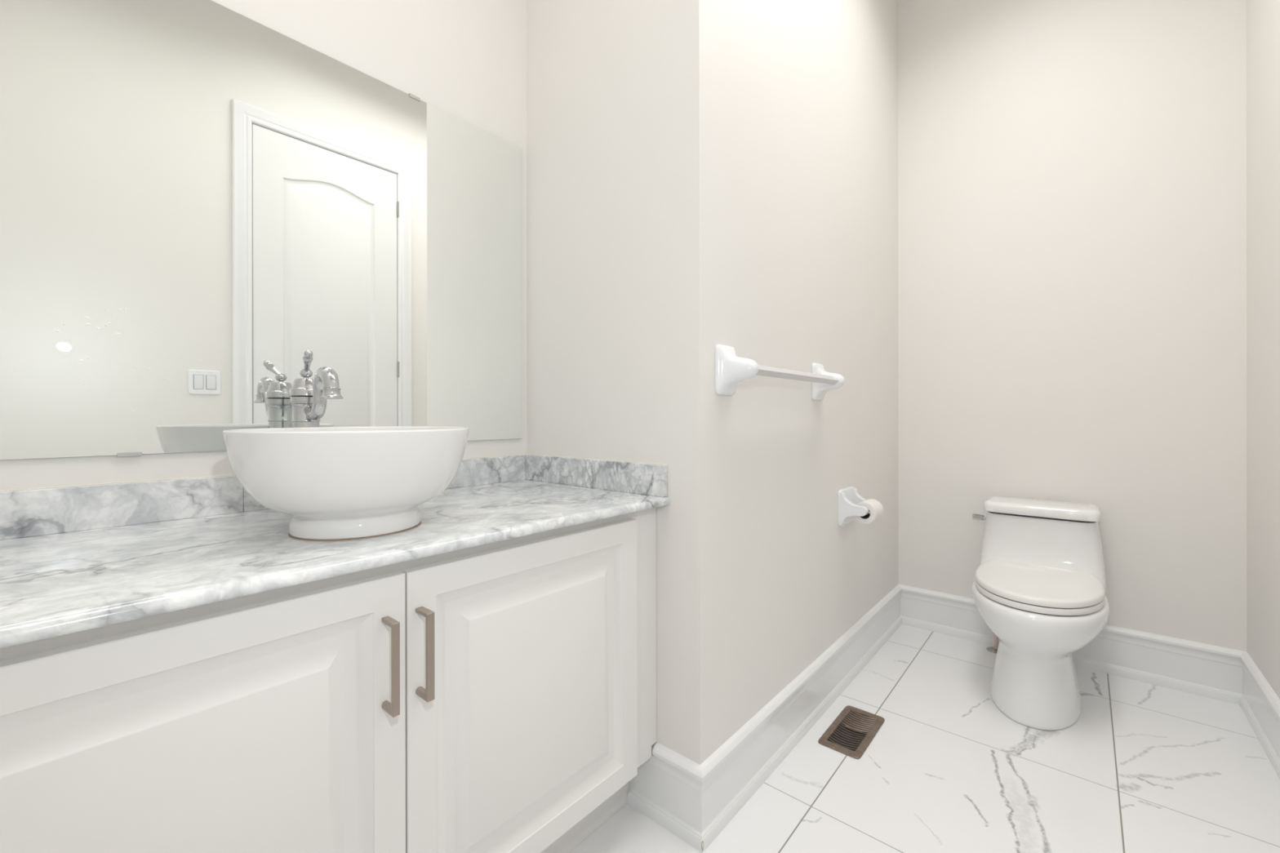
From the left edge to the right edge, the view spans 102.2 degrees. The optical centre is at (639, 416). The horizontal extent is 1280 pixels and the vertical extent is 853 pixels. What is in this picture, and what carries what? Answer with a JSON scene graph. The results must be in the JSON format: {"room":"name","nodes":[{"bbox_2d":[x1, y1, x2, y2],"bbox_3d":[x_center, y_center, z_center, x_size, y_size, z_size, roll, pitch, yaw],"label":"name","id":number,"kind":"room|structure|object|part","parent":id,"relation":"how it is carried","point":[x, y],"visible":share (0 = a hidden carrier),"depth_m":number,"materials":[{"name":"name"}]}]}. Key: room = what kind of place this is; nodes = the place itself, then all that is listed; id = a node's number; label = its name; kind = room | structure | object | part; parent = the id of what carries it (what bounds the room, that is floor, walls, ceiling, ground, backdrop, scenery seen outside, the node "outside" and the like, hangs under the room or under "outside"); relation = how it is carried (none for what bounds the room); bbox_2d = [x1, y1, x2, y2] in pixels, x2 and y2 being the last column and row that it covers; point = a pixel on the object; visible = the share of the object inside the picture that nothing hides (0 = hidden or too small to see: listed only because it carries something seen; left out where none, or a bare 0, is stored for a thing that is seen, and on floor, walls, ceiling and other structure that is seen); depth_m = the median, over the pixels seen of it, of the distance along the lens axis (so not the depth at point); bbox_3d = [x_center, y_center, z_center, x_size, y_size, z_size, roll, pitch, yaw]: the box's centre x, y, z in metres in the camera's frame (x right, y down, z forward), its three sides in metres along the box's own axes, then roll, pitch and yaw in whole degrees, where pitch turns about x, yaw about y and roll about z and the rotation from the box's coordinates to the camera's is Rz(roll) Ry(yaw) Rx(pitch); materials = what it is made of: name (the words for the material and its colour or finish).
{"room":"bathroom","nodes":[
{"label":"bathroom","id":0,"kind":"room"},
{"bbox_2d":[0,0,527,489],"bbox_3d":[-0.836,-0.509,1.212,0.120,3.060,1.544,0,0,41],"label":"wall","id":1,"kind":"structure","parent":0,"point":[466,60],"depth_m":1.40,"materials":[{"name":"beige paint"}]},
{"bbox_2d":[0,475,243,540],"bbox_3d":[-1.018,0.164,0.892,0.019,0.078,0.536,0,0,41],"label":"backsplash","id":2,"kind":"structure","parent":1,"relation":"attached to","point":[46,511],"depth_m":0.94,"materials":[{"name":"stone"}]},
{"bbox_2d":[0,0,522,459],"bbox_3d":[-0.787,-0.392,1.171,0.008,0.932,1.256,0,0,41],"label":"wall mirror","id":3,"kind":"object","parent":1,"relation":"attached to","point":[198,198],"visible":0.98,"depth_m":1.07,"materials":[{"name":"silver mirror"}]},
{"bbox_2d":[243,454,525,511],"bbox_3d":[-0.607,0.163,1.371,0.019,0.078,0.726,0,0,41],"label":"backsplash","id":4,"kind":"structure","parent":1,"relation":"attached to","point":[487,470],"depth_m":1.53,"materials":[{"name":"stone"}]},
{"bbox_2d":[526,0,700,764],"bbox_3d":[-0.073,-0.511,1.495,0.669,3.060,0.120,0,0,41],"label":"wall","id":5,"kind":"structure","parent":0,"point":[613,86],"depth_m":1.39,"materials":[{"name":"beige paint"}]},
{"bbox_2d":[627,742,702,852],"bbox_3d":[0.063,0.926,1.289,0.236,0.187,0.020,0,0,41],"label":"baseboard","id":6,"kind":"structure","parent":5,"relation":"attached to","point":[677,779],"depth_m":1.27,"materials":[{"name":"white wood"}]},
{"bbox_2d":[698,0,898,764],"bbox_3d":[0.664,-0.512,1.932,0.120,3.060,1.742,0,0,41],"label":"wall","id":7,"kind":"structure","parent":0,"point":[798,99],"depth_m":1.62,"materials":[{"name":"beige paint"}]},
{"bbox_2d":[715,344,844,400],"bbox_3d":[0.446,-0.118,1.513,0.094,0.126,0.686,0,0,41],"label":"towel bar","id":8,"kind":"object","parent":7,"relation":"attached to","point":[731,370],"visible":1,"depth_m":1.30,"materials":[{"name":"white ceramic"}]},
{"bbox_3d":[0.250,-0.117,1.285,0.094,0.126,0.085,0,0,41],"label":"post","id":9,"kind":"part","parent":8,"relation":"part of","materials":[{"name":"white ceramic"}]},
{"bbox_3d":[0.642,-0.118,1.741,0.094,0.126,0.085,0,0,41],"label":"post","id":10,"kind":"part","parent":8,"relation":"part of","materials":[{"name":"white ceramic"}]},
{"bbox_2d":[700,584,902,852],"bbox_3d":[0.713,0.924,1.879,0.021,0.187,1.763,0,0,41],"label":"baseboard","id":11,"kind":"structure","parent":7,"relation":"attached to","point":[739,767],"depth_m":1.55,"materials":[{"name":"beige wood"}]},
{"bbox_2d":[838,486,869,526],"bbox_3d":[0.830,0.344,1.954,0.100,0.137,0.166,0,0,41],"label":"toilet paper holder","id":12,"kind":"object","parent":7,"relation":"attached to","point":[849,497],"visible":0.79,"depth_m":1.92,"materials":[{"name":"white ceramic"}]},
{"bbox_3d":[0.795,0.344,1.983,0.010,0.137,0.166,0,0,41],"label":"wall plate","id":13,"kind":"part","parent":12,"relation":"part of","materials":[{"name":"white ceramic"}]},
{"bbox_3d":[0.876,0.345,2.003,0.092,0.127,0.029,0,0,41],"label":"arm","id":14,"kind":"part","parent":12,"relation":"part of","materials":[{"name":"white ceramic"}]},
{"bbox_2d":[854,498,883,524],"bbox_3d":[0.855,0.355,1.932,0.079,0.079,0.098,0,0,41],"label":"toilet paper roll","id":15,"kind":"object","parent":12,"relation":"on","point":[875,508],"visible":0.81,"depth_m":1.90,"materials":[{"name":"white paper"}]},
{"bbox_2d":[569,624,1279,852],"bbox_3d":[0.462,1.069,1.249,2.039,0.100,3.286,0,0,41],"label":"floor","id":16,"kind":"structure","parent":0,"point":[1143,767],"depth_m":1.44,"materials":[{"name":"white tile"}]},
{"bbox_2d":[0,507,656,852],"bbox_3d":[-0.563,0.621,0.979,0.594,0.797,1.302,0,0,41],"label":"vanity cabinet","id":17,"kind":"object","parent":16,"relation":"on","point":[500,696],"visible":0.94,"depth_m":0.77,"materials":[{"name":"white paint"}]},
{"bbox_3d":[-0.554,0.552,0.608,0.018,0.610,0.550,0,0,41],"label":"cabinet door","id":18,"kind":"part","parent":17,"relation":"part of","materials":[{"name":"white paint"}]},
{"bbox_2d":[0,453,670,648],"bbox_3d":[-0.569,0.171,0.984,0.580,0.102,1.303,0,0,41],"label":"countertop","id":19,"kind":"structure","parent":17,"relation":"on","point":[74,558],"depth_m":0.87,"materials":[{"name":"stone"}]},
{"bbox_2d":[288,350,343,427],"bbox_3d":[-0.666,0.033,1.067,0.198,0.338,0.060,0,0,41],"label":"faucet","id":20,"kind":"object","parent":19,"relation":"on","point":[308,397],"visible":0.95,"depth_m":1.07,"materials":[{"name":"silver metal"}]},
{"bbox_3d":[-0.702,-0.108,1.088,0.024,0.056,0.081,0,0,-36],"label":"lever","id":21,"kind":"part","parent":20,"relation":"part of","materials":[{"name":"silver metal"}]},
{"bbox_3d":[-0.651,-0.046,1.054,0.144,0.109,0.030,0,0,41],"label":"spout","id":22,"kind":"part","parent":20,"relation":"part of","materials":[{"name":"silver metal"}]},
{"bbox_2d":[222,426,469,541],"bbox_3d":[-0.512,0.112,0.939,0.383,0.179,0.383,0,0,-14],"label":"vessel sink","id":23,"kind":"object","parent":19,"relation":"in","point":[335,483],"visible":1,"depth_m":0.80,"materials":[{"name":"white ceramic"}]},
{"bbox_3d":[-0.373,0.374,0.774,0.039,0.137,0.011,0,0,41],"label":"door handle","id":24,"kind":"part","parent":17,"relation":"part of","materials":[{"name":"silver metal"}]},
{"bbox_3d":[-0.339,0.374,0.814,0.039,0.137,0.012,0,0,41],"label":"door handle","id":25,"kind":"part","parent":17,"relation":"part of","materials":[{"name":"silver metal"}]},
{"bbox_3d":[-0.193,0.551,1.028,0.018,0.610,0.552,0,0,41],"label":"cabinet door","id":26,"kind":"part","parent":17,"relation":"part of","materials":[{"name":"white paint"}]},
{"bbox_3d":[0.007,0.540,1.291,0.018,0.638,0.088,0,0,41],"label":"filler panel","id":27,"kind":"part","parent":17,"relation":"part of","materials":[{"name":"white paint"}]},
{"bbox_2d":[817,705,884,759],"bbox_3d":[0.688,1.014,1.672,0.128,0.007,0.273,0,0,41],"label":"floor vent","id":28,"kind":"object","parent":16,"relation":"in","point":[852,731],"visible":1,"depth_m":1.66,"materials":[{"name":"brown metal"}]},
{"bbox_2d":[986,633,998,653],"bbox_3d":[1.547,0.899,2.235,0.082,0.234,0.062,0,0,41],"label":"water supply valve","id":29,"kind":"object","parent":16,"relation":"on","point":[993,649],"visible":0.28,"depth_m":2.23,"materials":[{"name":"grey metal"}]},
{"bbox_2d":[971,496,1109,730],"bbox_3d":[1.457,0.683,1.917,0.428,0.668,0.704,0,0,41],"label":"toilet","id":30,"kind":"object","parent":16,"relation":"on","point":[1039,584],"visible":1,"depth_m":1.78,"materials":[{"name":"white ceramic"}]},
{"bbox_3d":[1.437,0.425,2.182,0.065,0.029,0.024,0,0,15],"label":"flush lever","id":31,"kind":"part","parent":30,"relation":"part of","materials":[{"name":"silver metal"}]},
{"bbox_3d":[1.426,0.618,1.859,0.368,0.021,0.529,0,0,41],"label":"seat","id":32,"kind":"part","parent":30,"relation":"part of","materials":[{"name":"white plastic"}]},
{"bbox_3d":[1.426,0.593,1.859,0.368,0.024,0.529,0,0,41],"label":"lid","id":33,"kind":"part","parent":30,"relation":"part of","materials":[{"name":"white plastic"}]},
{"bbox_3d":[1.618,0.369,2.090,0.365,0.042,0.224,0,0,41],"label":"tank lid","id":34,"kind":"part","parent":30,"relation":"part of","materials":[{"name":"white ceramic"}]},
{"bbox_2d":[897,0,1247,652],"bbox_3d":[1.745,-0.514,2.231,1.370,3.060,0.120,0,0,41],"label":"wall","id":35,"kind":"structure","parent":0,"point":[1072,174],"depth_m":2.10,"materials":[{"name":"beige paint"}]},
{"bbox_2d":[899,584,1246,705],"bbox_3d":[1.701,0.923,2.178,1.130,0.187,0.020,0,0,41],"label":"baseboard","id":36,"kind":"structure","parent":35,"relation":"attached to","point":[1202,669],"depth_m":2.00,"materials":[{"name":"white wood"}]},
{"bbox_2d":[1246,0,1279,698],"bbox_3d":[1.187,-0.512,0.622,0.120,3.060,3.046,0,0,41],"label":"wall","id":37,"kind":"structure","parent":0,"point":[1263,16],"depth_m":1.64,"materials":[{"name":"beige paint"}]},
{"bbox_2d":[1240,652,1279,779],"bbox_3d":[1.714,0.923,1.341,0.020,0.187,1.272,0,0,41],"label":"baseboard","id":38,"kind":"structure","parent":37,"relation":"attached to","point":[1260,704],"depth_m":1.61,"materials":[{"name":"white wood"}]}
]}

